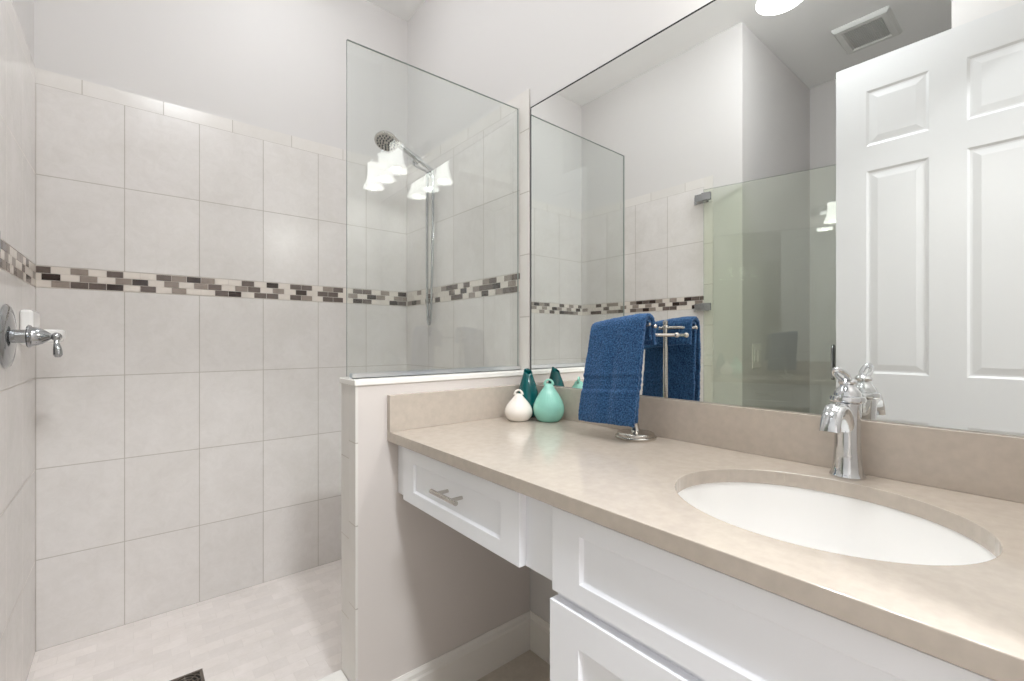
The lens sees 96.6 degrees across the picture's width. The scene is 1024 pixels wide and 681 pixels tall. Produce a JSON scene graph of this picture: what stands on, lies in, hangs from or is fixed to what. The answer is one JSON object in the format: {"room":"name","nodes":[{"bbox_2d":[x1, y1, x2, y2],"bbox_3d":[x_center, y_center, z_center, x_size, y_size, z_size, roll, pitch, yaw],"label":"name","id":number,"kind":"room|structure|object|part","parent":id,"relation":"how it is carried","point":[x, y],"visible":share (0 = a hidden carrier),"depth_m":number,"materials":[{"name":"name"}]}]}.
{"room":"bathroom","nodes":[
{"label":"bathroom","id":0,"kind":"room"},
{"bbox_2d":[0,0,35,680],"bbox_3d":[-1.428,-0.308,1.197,0.126,3.016,1.335,0,0,-40],"label":"wall","id":1,"kind":"structure","parent":0,"point":[17,67],"depth_m":1.41,"materials":[{"name":"beige tile"}]},
{"bbox_2d":[0,304,62,368],"bbox_3d":[-1.351,-0.011,1.292,0.116,0.178,0.178,0,0,-40],"label":"shower valve","id":2,"kind":"object","parent":1,"relation":"attached to","point":[10,336],"visible":1,"depth_m":1.26,"materials":[{"name":"silver metal"}]},
{"bbox_3d":[-1.335,0.002,1.306,0.072,0.093,0.066,0,0,-40],"label":"lever handle","id":3,"kind":"part","parent":2,"relation":"part of","materials":[{"name":"silver metal"}]},
{"bbox_2d":[20,310,65,344],"bbox_3d":[-1.533,-0.041,1.498,0.098,0.112,0.147,0,0,-40],"label":"soap dish","id":4,"kind":"object","parent":1,"relation":"attached to","point":[27,317],"visible":0.51,"depth_m":1.44,"materials":[{"name":"white ceramic"}]},
{"bbox_3d":[-1.561,-0.041,1.479,0.030,0.112,0.140,0,0,-40],"label":"plate","id":5,"kind":"part","parent":4,"relation":"part of","materials":[{"name":"white ceramic"}]},
{"bbox_2d":[24,329,65,342],"bbox_3d":[-1.528,-0.013,1.500,0.088,0.043,0.144,0,0,-40],"label":"handle","id":6,"kind":"object","parent":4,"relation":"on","point":[62,332],"depth_m":1.48,"materials":[{"name":"metal"}]},
{"bbox_2d":[26,559,340,680],"bbox_3d":[-0.868,1.163,1.767,1.466,0.074,0.915,0,0,-40],"label":"floor","id":7,"kind":"structure","parent":0,"point":[286,628],"depth_m":1.70,"materials":[{"name":"tile"}]},
{"bbox_2d":[170,669,204,680],"bbox_3d":[-1.067,1.124,1.492,0.102,0.004,0.102,0,0,-40],"label":"floor drain","id":8,"kind":"object","parent":7,"relation":"on","point":[197,675],"visible":1,"depth_m":1.52,"materials":[{"name":"silver metal"}]},
{"bbox_2d":[34,0,407,651],"bbox_3d":[-1.199,-0.308,2.169,1.478,3.016,0.129,0,0,-40],"label":"wall","id":9,"kind":"structure","parent":0,"point":[191,154],"depth_m":1.97,"materials":[{"name":"beige tile"}]},
{"bbox_2d":[365,0,425,20],"bbox_3d":[0.301,-1.865,0.185,3.700,0.100,5.100,0,0,-40],"label":"ceiling","id":10,"kind":"structure","parent":0,"point":[404,9],"depth_m":2.48,"materials":[{"name":"white paint"}]},
{"bbox_2d":[341,375,528,680],"bbox_3d":[-0.237,0.667,1.616,0.687,1.065,0.122,0,0,-40],"label":"wall","id":11,"kind":"structure","parent":0,"point":[415,589],"depth_m":1.44,"materials":[{"name":"grey paint"}]},
{"bbox_2d":[316,670,347,680],"bbox_3d":[-0.798,1.119,1.144,0.778,0.163,0.130,0,0,-40],"label":"trim","id":12,"kind":"structure","parent":11,"relation":"attached to","point":[338,675],"depth_m":1.41,"materials":[{"name":"white stone"}]},
{"bbox_2d":[339,370,523,385],"bbox_3d":[-0.239,0.126,1.615,0.691,0.018,0.134,0,0,-40],"label":"trim","id":13,"kind":"structure","parent":11,"relation":"on","point":[455,376],"depth_m":1.50,"materials":[{"name":"white stone"}]},
{"bbox_2d":[346,39,520,378],"bbox_3d":[-0.238,-0.403,1.611,0.684,1.040,0.026,0,0,-40],"label":"glass screen","id":14,"kind":"object","parent":13,"relation":"on","point":[498,368],"visible":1,"depth_m":1.59,"materials":[{"name":"clear glass"}]},
{"bbox_2d":[392,611,529,680],"bbox_3d":[-0.186,1.130,1.570,0.683,0.140,0.015,0,0,-40],"label":"baseboard","id":15,"kind":"structure","parent":11,"relation":"attached to","point":[482,655],"depth_m":1.63,"materials":[{"name":"white paint"}]},
{"bbox_2d":[477,650,549,680],"bbox_3d":[0.301,1.250,0.185,3.700,0.100,5.100,0,0,-40],"label":"floor","id":16,"kind":"structure","parent":0,"point":[528,666],"depth_m":1.66,"materials":[{"name":"tile"}]},
{"bbox_2d":[550,506,994,680],"bbox_3d":[0.514,0.756,0.774,0.616,0.889,0.732,0,0,-40],"label":"vanity cabinet","id":17,"kind":"object","parent":16,"relation":"on","point":[625,607],"visible":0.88,"depth_m":0.68,"materials":[{"name":"white paint"}]},
{"bbox_3d":[0.196,0.792,0.751,0.021,0.586,0.362,0,0,-40],"label":"cabinet door","id":18,"kind":"part","parent":17,"relation":"part of","materials":[{"name":"white paint"}]},
{"bbox_2d":[387,416,1023,680],"bbox_3d":[0.300,0.296,1.052,0.596,0.029,1.433,0,0,-40],"label":"countertop","id":19,"kind":"structure","parent":17,"relation":"on","point":[970,617],"depth_m":0.72,"materials":[{"name":"beige stone"}]},
{"bbox_2d":[387,384,519,431],"bbox_3d":[-0.159,0.225,1.589,0.576,0.112,0.020,0,0,-40],"label":"side splash","id":20,"kind":"object","parent":19,"relation":"on","point":[407,411],"visible":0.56,"depth_m":1.52,"materials":[{"name":"beige stone"}]},
{"bbox_2d":[398,445,551,579],"bbox_3d":[0.020,0.395,1.295,0.516,0.167,0.700,0,0,-40],"label":"drawer","id":21,"kind":"object","parent":19,"relation":"attached to","point":[515,526],"visible":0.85,"depth_m":1.06,"materials":[{"name":"white paint"}]},
{"bbox_3d":[-0.160,0.388,1.140,0.040,0.012,0.118,0,0,-40],"label":"handle","id":22,"kind":"part","parent":21,"relation":"part of","materials":[{"name":"silver metal"}]},
{"bbox_2d":[504,389,532,421],"bbox_3d":[0.023,0.226,1.606,0.099,0.110,0.099,0,0,-40],"label":"bud vase","id":23,"kind":"object","parent":19,"relation":"on","point":[518,409],"visible":1,"depth_m":1.57,"materials":[{"name":"white ceramic"}]},
{"bbox_2d":[518,368,538,417],"bbox_3d":[0.059,0.192,1.688,0.091,0.178,0.091,0,0,-40],"label":"bud vase","id":24,"kind":"object","parent":19,"relation":"on","point":[528,386],"visible":0.62,"depth_m":1.66,"materials":[{"name":"teal ceramic"}]},
{"bbox_2d":[533,379,563,421],"bbox_3d":[0.129,0.207,1.596,0.109,0.148,0.109,0,0,-40],"label":"bud vase","id":25,"kind":"object","parent":19,"relation":"on","point":[548,406],"visible":1,"depth_m":1.56,"materials":[{"name":"green ceramic"}]},
{"bbox_3d":[0.129,0.144,1.596,0.039,0.021,0.011,0,0,-6],"label":"loop handle","id":26,"kind":"part","parent":25,"relation":"part of","materials":[{"name":"green ceramic"}]},
{"bbox_2d":[615,323,679,441],"bbox_3d":[0.359,0.108,1.319,0.119,0.345,0.210,0,0,-40],"label":"towel stand","id":27,"kind":"object","parent":19,"relation":"on","point":[635,434],"visible":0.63,"depth_m":1.28,"materials":[{"name":"silver metal"}]},
{"bbox_2d":[578,313,655,427],"bbox_3d":[0.295,0.082,1.308,0.094,0.314,0.215,0,0,-40],"label":"hand towel","id":28,"kind":"object","parent":27,"relation":"on","point":[612,375],"visible":0.99,"depth_m":1.27,"materials":[{"name":"blue fabric"}]},
{"bbox_3d":[0.380,-0.015,1.310,0.189,0.015,0.015,0,0,22],"label":"arm","id":29,"kind":"part","parent":27,"relation":"part of","materials":[{"name":"silver metal"}]},
{"bbox_2d":[678,482,995,564],"bbox_3d":[0.512,0.392,0.785,0.427,0.162,0.497,0,0,-40],"label":"sink basin","id":30,"kind":"object","parent":19,"relation":"in","point":[819,520],"visible":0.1,"depth_m":0.91,"materials":[{"name":"white ceramic"}]},
{"bbox_2d":[819,367,866,480],"bbox_3d":[0.659,0.167,0.915,0.153,0.228,0.064,0,0,-40],"label":"faucet","id":31,"kind":"object","parent":19,"relation":"on","point":[842,417],"visible":1,"depth_m":0.92,"materials":[{"name":"silver metal"}]},
{"bbox_3d":[0.650,0.162,0.908,0.130,0.080,0.037,0,0,-40],"label":"spout","id":32,"kind":"part","parent":31,"relation":"part of","materials":[{"name":"silver metal"}]},
{"bbox_3d":[0.678,0.083,0.931,0.089,0.060,0.049,0,0,-40],"label":"lever handle","id":33,"kind":"part","parent":31,"relation":"part of","materials":[{"name":"silver metal"}]},
{"bbox_2d":[407,0,1022,622],"bbox_3d":[0.201,-0.308,1.725,0.129,3.016,2.600,0,0,-40],"label":"wall","id":34,"kind":"structure","parent":0,"point":[518,54],"depth_m":2.02,"materials":[{"name":"white paint"}]},
{"bbox_2d":[374,131,433,324],"bbox_3d":[-0.514,-0.529,2.239,0.108,0.905,0.340,0,0,41],"label":"shower","id":35,"kind":"object","parent":34,"relation":"attached to","point":[385,140],"visible":1,"depth_m":2.31,"materials":[{"name":"silver metal"}]},
{"bbox_3d":[-0.479,-0.911,2.265,0.196,0.107,0.032,0,0,-40],"label":"handle","id":36,"kind":"part","parent":35,"relation":"part of","materials":[{"name":"silver metal"}]},
{"bbox_2d":[530,610,549,664],"bbox_3d":[0.285,1.130,1.525,0.015,0.140,0.685,0,0,-40],"label":"baseboard","id":37,"kind":"structure","parent":34,"relation":"attached to","point":[539,628],"depth_m":1.73,"materials":[{"name":"white paint"}]},
{"bbox_2d":[530,0,1023,436],"bbox_3d":[0.528,-0.372,1.239,0.004,1.080,1.424,0,0,-40],"label":"wall mirror","id":38,"kind":"object","parent":34,"relation":"attached to","point":[795,191],"visible":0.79,"depth_m":1.06,"materials":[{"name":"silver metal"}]},
{"bbox_2d":[536,384,1023,502],"bbox_3d":[0.522,0.225,1.236,0.020,0.112,1.433,0,0,-40],"label":"backsplash","id":39,"kind":"structure","parent":34,"relation":"attached to","point":[991,465],"depth_m":0.95,"materials":[{"name":"beige stone"}]}
]}

